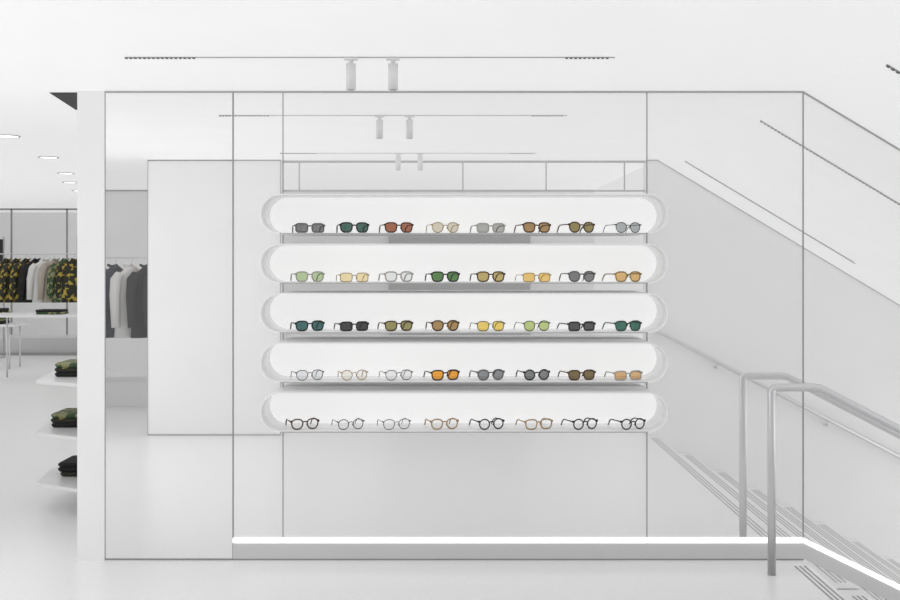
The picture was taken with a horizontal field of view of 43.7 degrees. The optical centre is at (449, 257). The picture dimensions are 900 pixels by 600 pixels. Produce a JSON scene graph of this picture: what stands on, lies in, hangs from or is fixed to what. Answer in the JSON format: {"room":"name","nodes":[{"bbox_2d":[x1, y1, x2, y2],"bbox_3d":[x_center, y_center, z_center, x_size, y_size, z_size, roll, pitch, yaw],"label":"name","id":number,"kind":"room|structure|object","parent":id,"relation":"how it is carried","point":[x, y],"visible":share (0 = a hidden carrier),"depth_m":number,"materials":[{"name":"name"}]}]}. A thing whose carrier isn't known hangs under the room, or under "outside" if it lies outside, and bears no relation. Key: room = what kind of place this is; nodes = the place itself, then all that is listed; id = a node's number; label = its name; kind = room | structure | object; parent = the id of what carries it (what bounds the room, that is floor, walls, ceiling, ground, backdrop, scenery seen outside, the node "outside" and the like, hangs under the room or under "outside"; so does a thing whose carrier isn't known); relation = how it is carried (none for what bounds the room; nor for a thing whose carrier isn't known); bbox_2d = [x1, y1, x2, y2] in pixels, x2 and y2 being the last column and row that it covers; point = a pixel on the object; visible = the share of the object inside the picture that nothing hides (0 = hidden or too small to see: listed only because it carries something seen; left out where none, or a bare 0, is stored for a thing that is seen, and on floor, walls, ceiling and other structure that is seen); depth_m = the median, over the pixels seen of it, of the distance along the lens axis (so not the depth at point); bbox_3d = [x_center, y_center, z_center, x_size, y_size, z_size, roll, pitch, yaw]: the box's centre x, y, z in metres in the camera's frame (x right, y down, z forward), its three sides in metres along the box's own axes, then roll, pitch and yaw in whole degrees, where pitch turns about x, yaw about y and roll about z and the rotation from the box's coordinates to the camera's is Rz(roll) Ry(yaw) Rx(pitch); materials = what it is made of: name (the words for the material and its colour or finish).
{"room":"shop","nodes":[
{"label":"shop","id":0,"kind":"room"},
{"bbox_2d":[0,239,2,261],"bbox_3d":[-8.150,-0.135,19.975,0.400,0.400,0.050,0,0,0],"label":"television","id":1,"kind":"object","parent":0,"point":[1,240],"visible":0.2,"depth_m":19.95,"materials":[{"name":"black"}]},
{"bbox_2d":[0,212,76,334],"bbox_3d":[-5.700,0.361,22.050,7.600,2.508,0.100,0,0,0],"label":"wall","id":2,"kind":"structure","parent":0,"point":[33,232],"depth_m":22.00,"materials":[{"name":"white paint"}]},
{"bbox_2d":[77,91,104,560],"bbox_3d":[-1.917,0.361,6.070,0.145,2.508,0.160,0,0,0],"label":"wall","id":3,"kind":"structure","parent":0,"point":[90,104],"depth_m":5.99,"materials":[{"name":"white paint"}]},
{"bbox_2d":[0,355,848,599],"bbox_3d":[-3.806,1.665,9.650,11.388,0.100,24.700,0,0,0],"label":"floor","id":4,"kind":"structure","parent":0,"point":[38,525],"depth_m":5.78,"materials":[{"name":"concrete"}]},
{"bbox_2d":[0,322,28,368],"bbox_3d":[-6.800,1.290,16.500,1.000,0.650,0.600,0,0,0],"label":"display table","id":5,"kind":"object","parent":4,"relation":"on","point":[10,324],"visible":1,"depth_m":16.57,"materials":[{"name":"white paint"}]},
{"bbox_2d":[0,308,9,323],"bbox_3d":[-6.748,0.852,16.500,0.466,0.225,0.300,0,0,0],"label":"folded clothes","id":6,"kind":"object","parent":5,"relation":"on","point":[2,310],"visible":0.6,"depth_m":16.44,"materials":[{"name":"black fabric"}]},
{"bbox_2d":[0,335,76,354],"bbox_3d":[-6.950,1.475,19.100,1.900,0.280,1.000,0,0,0],"label":"display platform","id":7,"kind":"object","parent":4,"relation":"on","point":[30,344],"visible":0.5,"depth_m":18.70,"materials":[{"name":"grey"}]},
{"bbox_2d":[0,313,76,376],"bbox_3d":[-5.400,1.180,14.950,1.400,0.870,0.700,0,0,0],"label":"display table","id":8,"kind":"object","parent":4,"relation":"on","point":[2,315],"visible":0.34,"depth_m":14.79,"materials":[{"name":"white paint"}]},
{"bbox_2d":[35,309,68,313],"bbox_3d":[-5.301,0.714,14.950,0.357,0.060,0.300,0,0,0],"label":"folded clothes","id":9,"kind":"object","parent":8,"relation":"on","point":[39,311],"visible":1,"depth_m":14.80,"materials":[{"name":"black fabric"}]},
{"bbox_2d":[0,208,76,334],"bbox_3d":[-7.194,0.361,20.215,4.612,2.508,0.030,0,0,0],"label":"frame","id":10,"kind":"object","parent":4,"relation":"on","point":[11,209],"visible":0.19,"depth_m":20.20,"materials":[{"name":"grey metal"}]},
{"bbox_2d":[0,236,76,357],"bbox_3d":[-6.575,0.634,18.000,1.390,1.963,0.500,0,0,0],"label":"clothes rack","id":11,"kind":"object","parent":4,"relation":"on","point":[3,253],"visible":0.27,"depth_m":18.22,"materials":[{"name":"silver metal"}]},
{"bbox_2d":[0,256,11,302],"bbox_3d":[-7.128,0.321,18.004,0.227,0.776,0.600,0,0,30],"label":"jacket","id":12,"kind":"object","parent":11,"relation":"hanging from","point":[5,260],"visible":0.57,"depth_m":17.91,"materials":[{"name":"multicoloured fabric"}]},
{"bbox_2d":[0,254,20,302],"bbox_3d":[-6.973,0.321,18.004,0.227,0.776,0.600,0,0,25],"label":"jacket","id":13,"kind":"object","parent":11,"relation":"hanging from","point":[6,268],"visible":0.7,"depth_m":17.79,"materials":[{"name":"multicoloured fabric"}]},
{"bbox_2d":[9,254,30,302],"bbox_3d":[-6.818,0.321,18.004,0.227,0.776,0.600,0,0,25],"label":"jacket","id":14,"kind":"object","parent":11,"relation":"hanging from","point":[15,269],"visible":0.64,"depth_m":17.77,"materials":[{"name":"multicoloured fabric"}]},
{"bbox_2d":[18,256,40,302],"bbox_3d":[-6.662,0.321,18.004,0.227,0.776,0.600,0,0,30],"label":"coat","id":15,"kind":"object","parent":11,"relation":"hanging from","point":[22,291],"visible":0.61,"depth_m":17.77,"materials":[{"name":"black fabric"}]},
{"bbox_2d":[26,256,49,302],"bbox_3d":[-6.507,0.321,18.006,0.227,0.776,0.600,0,0,40],"label":"shirt","id":16,"kind":"object","parent":11,"relation":"hanging from","point":[33,270],"visible":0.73,"depth_m":17.82,"materials":[{"name":"white fabric"}]},
{"bbox_2d":[38,254,59,302],"bbox_3d":[-6.353,0.321,18.004,0.227,0.776,0.600,0,0,30],"label":"shirt","id":17,"kind":"object","parent":11,"relation":"hanging from","point":[43,271],"visible":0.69,"depth_m":17.79,"materials":[{"name":"beige fabric"}]},
{"bbox_2d":[47,256,69,302],"bbox_3d":[-6.197,0.321,18.005,0.227,0.776,0.600,0,0,35],"label":"jacket","id":18,"kind":"object","parent":11,"relation":"hanging from","point":[51,295],"visible":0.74,"depth_m":17.80,"materials":[{"name":"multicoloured fabric"}]},
{"bbox_2d":[55,256,76,302],"bbox_3d":[-6.041,0.321,18.007,0.600,0.776,0.227,0,0,-40],"label":"jacket","id":19,"kind":"object","parent":11,"relation":"hanging from","point":[66,273],"visible":0.66,"depth_m":17.86,"materials":[{"name":"multicoloured fabric"}]},
{"bbox_2d":[794,566,843,599],"bbox_3d":[1.833,1.614,3.900,0.060,0.001,3.960,0,0,0],"label":"strip","id":20,"kind":"object","parent":4,"relation":"on","point":[831,589],"visible":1,"depth_m":5.56,"materials":[{"name":"plastic"}]},
{"bbox_2d":[0,0,899,211],"bbox_3d":[-3.806,-0.943,9.650,11.388,0.100,24.700,0,0,0],"label":"ceiling","id":21,"kind":"structure","parent":0,"point":[46,46],"depth_m":4.83,"materials":[{"name":"white paint"}]},
{"bbox_2d":[0,135,20,137],"bbox_3d":[-3.230,-0.890,8.200,0.176,0.010,0.176,0,0,0],"label":"recessed light","id":22,"kind":"object","parent":21,"relation":"in","point":[1,136],"depth_m":8.22,"materials":[{"name":"white plastic"}]},
{"bbox_2d":[38,156,58,158],"bbox_3d":[-3.550,-0.890,9.920,0.176,0.010,0.176,0,0,0],"label":"recessed light","id":23,"kind":"object","parent":21,"relation":"in","point":[45,157],"depth_m":9.94,"materials":[{"name":"white plastic"}]},
{"bbox_2d":[49,92,76,109],"bbox_3d":[-2.120,-0.891,6.400,0.260,0.003,0.700,0,0,0],"label":"ceiling opening","id":24,"kind":"structure","parent":21,"relation":"in","point":[70,98],"depth_m":6.22,"materials":[{"name":"black"}]},
{"bbox_2d":[344,57,357,90],"bbox_3d":[-0.440,-0.818,4.986,0.060,0.143,0.044,0,0,0],"label":"track spotlight","id":25,"kind":"object","parent":21,"relation":"attached to","point":[350,67],"visible":1,"depth_m":4.97,"materials":[{"name":"white metal"}]},
{"bbox_2d":[125,57,614,58],"bbox_3d":[-0.356,-0.889,4.986,2.177,0.008,0.016,0,0,0],"label":"track","id":26,"kind":"object","parent":21,"relation":"attached to","point":[125,57],"depth_m":4.98,"materials":[{"name":"white metal"}]},
{"bbox_2d":[386,57,399,90],"bbox_3d":[-0.253,-0.818,4.986,0.060,0.143,0.044,0,0,0],"label":"track spotlight","id":27,"kind":"object","parent":21,"relation":"attached to","point":[392,67],"visible":1,"depth_m":4.97,"materials":[{"name":"white metal"}]},
{"bbox_2d":[234,93,801,537],"bbox_3d":[0.364,0.361,6.075,3.048,2.508,0.150,0,0,0],"label":"mirror","id":28,"kind":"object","parent":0,"point":[726,168],"depth_m":6.00,"materials":[{"name":"white glass"}]},
{"bbox_2d":[106,93,231,558],"bbox_3d":[-1.502,0.361,6.075,0.685,2.508,0.150,0,0,0],"label":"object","id":29,"kind":"object","parent":28,"relation":"in","point":[169,155],"depth_m":6.00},
{"bbox_2d":[232,93,233,558],"bbox_3d":[-1.160,0.361,5.998,0.007,2.508,0.003,0,0,0],"label":"trim","id":30,"kind":"structure","parent":28,"relation":"attached to","point":[232,93],"depth_m":6.00,"materials":[{"name":"grey metal"}]},
{"bbox_2d":[260,386,667,432],"bbox_3d":[0.071,0.786,5.848,2.073,0.203,0.303,0,0,0],"label":"display shelf","id":31,"kind":"object","parent":28,"relation":"attached to","point":[370,404],"visible":0.98,"depth_m":5.98,"materials":[{"name":"white plastic"}]},
{"bbox_2d":[285,417,318,429],"bbox_3d":[-0.771,0.852,5.832,0.155,0.058,0.162,0,0,-20],"label":"eyeglasses","id":32,"kind":"object","parent":31,"relation":"on","point":[311,419],"visible":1,"depth_m":5.76,"materials":[{"name":"brown"}]},
{"bbox_2d":[331,418,364,429],"bbox_3d":[-0.535,0.853,5.833,0.145,0.055,0.160,0,0,-20],"label":"eyeglasses","id":33,"kind":"object","parent":31,"relation":"on","point":[357,418],"visible":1,"depth_m":5.76,"materials":[{"name":"black metal"}]},
{"bbox_2d":[377,418,410,429],"bbox_3d":[-0.296,0.853,5.834,0.152,0.055,0.160,0,0,-17],"label":"eyeglasses","id":34,"kind":"object","parent":31,"relation":"on","point":[404,418],"visible":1,"depth_m":5.76,"materials":[{"name":"grey metal"}]},
{"bbox_2d":[424,417,458,429],"bbox_3d":[-0.047,0.852,5.834,0.154,0.058,0.162,0,0,-15],"label":"eyeglasses","id":35,"kind":"object","parent":31,"relation":"on","point":[450,419],"visible":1,"depth_m":5.76,"materials":[{"name":"brown plastic"}]},
{"bbox_2d":[469,417,504,429],"bbox_3d":[0.187,0.852,5.832,0.148,0.058,0.162,0,0,-20],"label":"eyeglasses","id":36,"kind":"object","parent":31,"relation":"on","point":[495,418],"visible":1,"depth_m":5.77,"materials":[{"name":"black"}]},
{"bbox_2d":[515,418,552,429],"bbox_3d":[0.434,0.853,5.833,0.159,0.056,0.162,0,0,-18],"label":"eyeglasses","id":37,"kind":"object","parent":31,"relation":"on","point":[542,419],"visible":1,"depth_m":5.76,"materials":[{"name":"brown"}]},
{"bbox_2d":[561,417,597,429],"bbox_3d":[0.669,0.852,5.832,0.148,0.058,0.162,0,0,-20],"label":"eyeglasses","id":38,"kind":"object","parent":31,"relation":"on","point":[596,420],"visible":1,"depth_m":5.76,"materials":[{"name":"black"}]},
{"bbox_2d":[608,417,645,429],"bbox_3d":[0.915,0.852,5.832,0.148,0.058,0.162,0,0,-20],"label":"eyeglasses","id":39,"kind":"object","parent":31,"relation":"on","point":[644,420],"visible":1,"depth_m":5.77,"materials":[{"name":"black"}]},
{"bbox_2d":[260,339,667,382],"bbox_3d":[0.071,0.533,5.848,2.073,0.203,0.303,0,0,0],"label":"display shelf","id":40,"kind":"object","parent":28,"relation":"attached to","point":[331,356],"visible":0.98,"depth_m":5.98,"materials":[{"name":"white plastic"}]},
{"bbox_2d":[291,369,323,380],"bbox_3d":[-0.745,0.601,5.832,0.152,0.055,0.160,0,0,-20],"label":"eyeglasses","id":41,"kind":"object","parent":40,"relation":"on","point":[317,369],"visible":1,"depth_m":5.76,"materials":[{"name":"grey"}]},
{"bbox_2d":[338,370,367,380],"bbox_3d":[-0.509,0.601,5.835,0.145,0.055,0.160,0,0,-14],"label":"eyeglasses","id":42,"kind":"object","parent":40,"relation":"on","point":[344,370],"visible":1,"depth_m":5.76,"materials":[{"name":"brown"}]},
{"bbox_2d":[379,369,412,380],"bbox_3d":[-0.286,0.601,5.833,0.152,0.055,0.160,0,0,-18],"label":"eyeglasses","id":43,"kind":"object","parent":40,"relation":"on","point":[406,369],"visible":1,"depth_m":5.77,"materials":[{"name":"grey metal"}]},
{"bbox_2d":[423,369,459,380],"bbox_3d":[-0.048,0.601,5.833,0.159,0.056,0.162,0,0,-18],"label":"sunglasses","id":44,"kind":"object","parent":40,"relation":"on","point":[437,375],"visible":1,"depth_m":5.76,"materials":[{"name":"orange"}]},
{"bbox_2d":[469,369,504,380],"bbox_3d":[0.188,0.600,5.834,0.154,0.058,0.162,0,0,-17],"label":"sunglasses","id":45,"kind":"object","parent":40,"relation":"on","point":[483,374],"visible":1,"depth_m":5.76,"materials":[{"name":"grey plastic"}]},
{"bbox_2d":[515,369,549,380],"bbox_3d":[0.427,0.600,5.835,0.148,0.058,0.162,0,0,-14],"label":"sunglasses","id":46,"kind":"object","parent":40,"relation":"on","point":[529,374],"visible":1,"depth_m":5.76,"materials":[{"name":"black plastic"}]},
{"bbox_2d":[557,369,595,380],"bbox_3d":[0.655,0.601,5.834,0.159,0.056,0.162,0,0,-17],"label":"sunglasses","id":47,"kind":"object","parent":40,"relation":"on","point":[589,374],"visible":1,"depth_m":5.76,"materials":[{"name":"brown"}]},
{"bbox_2d":[604,370,642,380],"bbox_3d":[0.898,0.603,5.835,0.161,0.051,0.162,0,0,-14],"label":"sunglasses","id":48,"kind":"object","parent":40,"relation":"on","point":[634,374],"visible":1,"depth_m":5.76,"materials":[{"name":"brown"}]},
{"bbox_2d":[260,292,667,332],"bbox_3d":[0.071,0.281,5.848,2.073,0.203,0.303,0,0,0],"label":"display shelf","id":49,"kind":"object","parent":28,"relation":"attached to","point":[278,310],"visible":0.99,"depth_m":5.98,"materials":[{"name":"white plastic"}]},
{"bbox_2d":[290,320,324,330],"bbox_3d":[-0.745,0.348,5.832,0.159,0.056,0.162,0,0,-20],"label":"sunglasses","id":50,"kind":"object","parent":49,"relation":"on","point":[317,325],"visible":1,"depth_m":5.76,"materials":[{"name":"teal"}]},
{"bbox_2d":[333,321,368,330],"bbox_3d":[-0.516,0.350,5.832,0.161,0.051,0.162,0,0,-19],"label":"sunglasses","id":51,"kind":"object","parent":49,"relation":"on","point":[345,325],"visible":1,"depth_m":5.76,"materials":[{"name":"black"}]},
{"bbox_2d":[377,320,412,330],"bbox_3d":[-0.288,0.348,5.833,0.159,0.056,0.162,0,0,-19],"label":"sunglasses","id":52,"kind":"object","parent":49,"relation":"on","point":[406,325],"visible":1,"depth_m":5.76,"materials":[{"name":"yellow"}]},
{"bbox_2d":[425,320,459,330],"bbox_3d":[-0.043,0.347,5.835,0.154,0.058,0.162,0,0,-15],"label":"sunglasses","id":53,"kind":"object","parent":49,"relation":"on","point":[437,325],"visible":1,"depth_m":5.76,"materials":[{"name":"brown"}]},
{"bbox_2d":[469,321,504,330],"bbox_3d":[0.190,0.350,5.834,0.156,0.053,0.160,0,0,-15],"label":"sunglasses","id":54,"kind":"object","parent":49,"relation":"on","point":[479,321],"visible":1,"depth_m":5.77,"materials":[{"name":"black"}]},
{"bbox_2d":[514,320,550,330],"bbox_3d":[0.422,0.348,5.833,0.152,0.055,0.160,0,0,-18],"label":"sunglasses","id":55,"kind":"object","parent":49,"relation":"on","point":[543,325],"visible":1,"depth_m":5.76,"materials":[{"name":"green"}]},
{"bbox_2d":[556,321,595,330],"bbox_3d":[0.652,0.350,5.833,0.161,0.051,0.162,0,0,-19],"label":"sunglasses","id":56,"kind":"object","parent":49,"relation":"on","point":[573,325],"visible":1,"depth_m":5.76,"materials":[{"name":"black"}]},
{"bbox_2d":[602,320,641,330],"bbox_3d":[0.890,0.348,5.832,0.159,0.056,0.162,0,0,-20],"label":"sunglasses","id":57,"kind":"object","parent":49,"relation":"on","point":[635,325],"visible":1,"depth_m":5.76,"materials":[{"name":"green"}]},
{"bbox_2d":[260,194,667,234],"bbox_3d":[0.071,-0.224,5.848,2.073,0.203,0.303,0,0,0],"label":"display shelf","id":58,"kind":"object","parent":28,"relation":"attached to","point":[279,213],"visible":1,"depth_m":5.98,"materials":[{"name":"white plastic"}]},
{"bbox_2d":[292,223,324,232],"bbox_3d":[-0.739,-0.155,5.834,0.161,0.051,0.162,0,0,-15],"label":"sunglasses","id":59,"kind":"object","parent":58,"relation":"on","point":[299,227],"visible":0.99,"depth_m":5.76,"materials":[{"name":"grey glass"}]},
{"bbox_2d":[336,222,368,232],"bbox_3d":[-0.509,-0.157,5.835,0.159,0.056,0.162,0,0,-14],"label":"sunglasses","id":60,"kind":"object","parent":58,"relation":"on","point":[345,227],"visible":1,"depth_m":5.76,"materials":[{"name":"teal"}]},
{"bbox_2d":[379,222,413,232],"bbox_3d":[-0.283,-0.157,5.834,0.159,0.056,0.162,0,0,-16],"label":"sunglasses","id":61,"kind":"object","parent":58,"relation":"on","point":[390,227],"visible":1,"depth_m":5.76,"materials":[{"name":"brown glass"}]},
{"bbox_2d":[426,222,459,232],"bbox_3d":[-0.042,-0.157,5.835,0.152,0.055,0.160,0,0,-14],"label":"sunglasses","id":62,"kind":"object","parent":58,"relation":"on","point":[435,222],"visible":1,"depth_m":5.76,"materials":[{"name":"brown"}]},
{"bbox_2d":[470,223,505,232],"bbox_3d":[0.192,-0.155,5.835,0.161,0.051,0.162,0,0,-14],"label":"sunglasses","id":63,"kind":"object","parent":58,"relation":"on","point":[481,227],"visible":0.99,"depth_m":5.76,"materials":[{"name":"grey glass"}]},
{"bbox_2d":[514,222,550,232],"bbox_3d":[0.425,-0.157,5.834,0.159,0.056,0.162,0,0,-16],"label":"sunglasses","id":64,"kind":"object","parent":58,"relation":"on","point":[528,227],"visible":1,"depth_m":5.76,"materials":[{"name":"brown"}]},
{"bbox_2d":[556,221,594,232],"bbox_3d":[0.651,-0.158,5.832,0.154,0.058,0.162,0,0,-20],"label":"sunglasses","id":65,"kind":"object","parent":58,"relation":"on","point":[574,227],"visible":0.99,"depth_m":5.76,"materials":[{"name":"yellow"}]},
{"bbox_2d":[603,222,641,232],"bbox_3d":[0.890,-0.157,5.833,0.152,0.055,0.160,0,0,-19],"label":"sunglasses","id":66,"kind":"object","parent":58,"relation":"on","point":[621,227],"visible":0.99,"depth_m":5.76,"materials":[{"name":"grey glass"}]},
{"bbox_2d":[260,244,667,283],"bbox_3d":[0.071,0.029,5.848,2.073,0.203,0.303,0,0,0],"label":"display shelf","id":67,"kind":"object","parent":28,"relation":"attached to","point":[278,261],"visible":1,"depth_m":5.98,"materials":[{"name":"white plastic"}]},
{"bbox_2d":[290,271,324,281],"bbox_3d":[-0.744,0.096,5.833,0.159,0.056,0.162,0,0,-19],"label":"sunglasses","id":68,"kind":"object","parent":67,"relation":"on","point":[301,276],"visible":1,"depth_m":5.76,"materials":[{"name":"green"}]},
{"bbox_2d":[336,273,369,281],"bbox_3d":[-0.510,0.099,5.835,0.159,0.048,0.160,0,0,-15],"label":"sunglasses","id":69,"kind":"object","parent":67,"relation":"on","point":[341,273],"visible":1,"depth_m":5.76,"materials":[{"name":"brown"}]},
{"bbox_2d":[378,271,413,281],"bbox_3d":[-0.285,0.096,5.833,0.159,0.056,0.162,0,0,-17],"label":"eyeglasses","id":70,"kind":"object","parent":67,"relation":"on","point":[407,272],"visible":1,"depth_m":5.76,"materials":[{"name":"grey"}]},
{"bbox_2d":[425,271,459,281],"bbox_3d":[-0.044,0.096,5.834,0.159,0.056,0.162,0,0,-15],"label":"sunglasses","id":71,"kind":"object","parent":67,"relation":"on","point":[437,276],"visible":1,"depth_m":5.76,"materials":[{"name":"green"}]},
{"bbox_2d":[469,271,504,281],"bbox_3d":[0.191,0.096,5.835,0.159,0.056,0.162,0,0,-14],"label":"sunglasses","id":72,"kind":"object","parent":67,"relation":"on","point":[482,276],"visible":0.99,"depth_m":5.76,"materials":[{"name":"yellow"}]},
{"bbox_2d":[515,273,551,281],"bbox_3d":[0.428,0.099,5.835,0.159,0.048,0.160,0,0,-14],"label":"sunglasses","id":73,"kind":"object","parent":67,"relation":"on","point":[549,274],"visible":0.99,"depth_m":5.76,"materials":[{"name":"brown"}]},
{"bbox_2d":[559,271,595,281],"bbox_3d":[0.658,0.095,5.835,0.154,0.058,0.162,0,0,-15],"label":"sunglasses","id":74,"kind":"object","parent":67,"relation":"on","point":[574,276],"visible":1,"depth_m":5.76,"materials":[{"name":"grey"}]},
{"bbox_2d":[602,271,641,281],"bbox_3d":[0.889,0.096,5.832,0.159,0.056,0.162,0,0,-20],"label":"sunglasses","id":75,"kind":"object","parent":67,"relation":"on","point":[620,276],"visible":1,"depth_m":5.76,"materials":[{"name":"brown glass"}]},
{"bbox_2d":[233,538,766,542],"bbox_3d":[0.267,1.508,5.995,2.846,0.021,0.010,0,0,0],"label":"strip light","id":76,"kind":"object","parent":28,"relation":"attached to","point":[556,540],"depth_m":5.99,"materials":[{"name":"white plastic"}]},
{"bbox_2d":[646,93,646,537],"bbox_3d":[1.053,0.361,5.998,0.005,2.508,0.003,0,0,0],"label":"trim","id":77,"kind":"structure","parent":28,"relation":"attached to","point":[646,93],"depth_m":6.00,"materials":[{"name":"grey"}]},
{"bbox_2d":[804,94,899,599],"bbox_3d":[3.644,1.861,6.075,3.512,5.508,0.150,0,0,0],"label":"wall","id":78,"kind":"structure","parent":0,"point":[852,176],"depth_m":6.00,"materials":[{"name":"white paint"}]},
{"bbox_2d":[105,93,105,558],"bbox_3d":[-1.845,0.361,5.998,0.006,2.508,0.003,0,0,0],"label":"trim","id":79,"kind":"structure","parent":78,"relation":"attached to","point":[105,93],"depth_m":6.00,"materials":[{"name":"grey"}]},
{"bbox_2d":[105,543,899,599],"bbox_3d":[1.778,2.426,5.998,7.245,1.803,0.004,0,0,0],"label":"baseboard","id":80,"kind":"structure","parent":78,"relation":"attached to","point":[240,550],"depth_m":6.00,"materials":[{"name":"white"}]},
{"bbox_2d":[105,91,899,150],"bbox_3d":[1.705,0.166,5.997,7.390,2.117,0.006,0,0,0],"label":"trim","id":81,"kind":"structure","parent":78,"relation":"attached to","point":[804,92],"depth_m":5.99,"materials":[{"name":"grey"}]},
{"bbox_2d":[802,93,803,559],"bbox_3d":[1.888,0.361,5.998,0.006,2.508,0.003,0,0,0],"label":"trim","id":82,"kind":"structure","parent":78,"relation":"attached to","point":[802,93],"depth_m":6.00,"materials":[{"name":"grey metal"}]},
{"bbox_2d":[776,538,899,589],"bbox_3d":[2.071,1.634,5.995,0.657,0.272,0.010,0,0,0],"label":"strip light","id":83,"kind":"object","parent":78,"relation":"attached to","point":[778,540],"depth_m":5.99,"materials":[{"name":"white plastic"}]},
{"bbox_2d":[804,45,899,147],"bbox_3d":[3.644,0.111,3.875,3.512,2.207,4.550,0,0,0],"label":"ceiling","id":84,"kind":"structure","parent":0,"point":[867,93],"depth_m":5.55,"materials":[{"name":"white paint"}]},
{"bbox_2d":[886,64,899,73],"bbox_3d":[2.685,-0.411,4.986,1.490,0.902,0.020,0,0,0],"label":"track","id":85,"kind":"object","parent":84,"relation":"attached to","point":[887,65],"visible":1,"depth_m":4.98,"materials":[{"name":"grey metal"}]},
{"bbox_3d":[3.595,1.861,1.700,3.610,5.508,0.200,0,0,0],"label":"wall","id":86,"kind":"structure","parent":0,"visible":0},
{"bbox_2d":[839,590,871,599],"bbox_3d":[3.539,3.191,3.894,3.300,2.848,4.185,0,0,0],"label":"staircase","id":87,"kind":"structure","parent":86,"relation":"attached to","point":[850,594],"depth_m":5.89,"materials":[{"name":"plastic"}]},
{"bbox_2d":[767,383,899,575],"bbox_3d":[3.364,1.829,5.720,3.491,2.379,0.042,0,0,0],"label":"stair handrail","id":88,"kind":"object","parent":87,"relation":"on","point":[777,387],"visible":1,"depth_m":5.70,"materials":[{"name":"silver metal"}]},
{"bbox_3d":[-1.945,0.361,14.075,0.090,2.508,15.850,0,0,0],"label":"wall","id":89,"kind":"structure","parent":0,"visible":0},
{"bbox_2d":[36,467,76,491],"bbox_3d":[-2.346,1.435,7.325,0.708,0.020,1.150,0,0,0],"label":"wall shelf","id":90,"kind":"object","parent":89,"relation":"attached to","point":[52,479],"visible":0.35,"depth_m":7.15,"materials":[{"name":"white paint"}]},
{"bbox_2d":[58,455,76,476],"bbox_3d":[-2.371,1.379,7.450,0.375,0.090,0.300,0,0,0],"label":"folded clothes","id":91,"kind":"object","parent":90,"relation":"on","point":[67,467],"visible":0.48,"depth_m":7.30,"materials":[{"name":"black fabric"}]},
{"bbox_2d":[36,422,76,439],"bbox_3d":[-2.346,1.115,7.325,0.708,0.020,1.150,0,0,0],"label":"wall shelf","id":92,"kind":"object","parent":89,"relation":"attached to","point":[48,430],"visible":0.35,"depth_m":7.11,"materials":[{"name":"white paint"}]},
{"bbox_2d":[51,408,76,427],"bbox_3d":[-2.424,1.059,7.450,0.365,0.090,0.300,0,0,0],"label":"folded clothes","id":93,"kind":"object","parent":92,"relation":"on","point":[67,417],"visible":0.5,"depth_m":7.30,"materials":[{"name":"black fabric"}]},
{"bbox_2d":[36,372,76,386],"bbox_3d":[-2.346,0.785,7.325,0.708,0.020,1.150,0,0,0],"label":"wall shelf","id":94,"kind":"object","parent":89,"relation":"attached to","point":[50,378],"visible":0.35,"depth_m":7.10,"materials":[{"name":"white paint"}]},
{"bbox_2d":[55,359,76,376],"bbox_3d":[-2.400,0.729,7.450,0.364,0.090,0.300,0,0,0],"label":"folded clothes","id":95,"kind":"object","parent":94,"relation":"on","point":[67,368],"visible":0.45,"depth_m":7.30,"materials":[{"name":"black fabric"}]}
]}

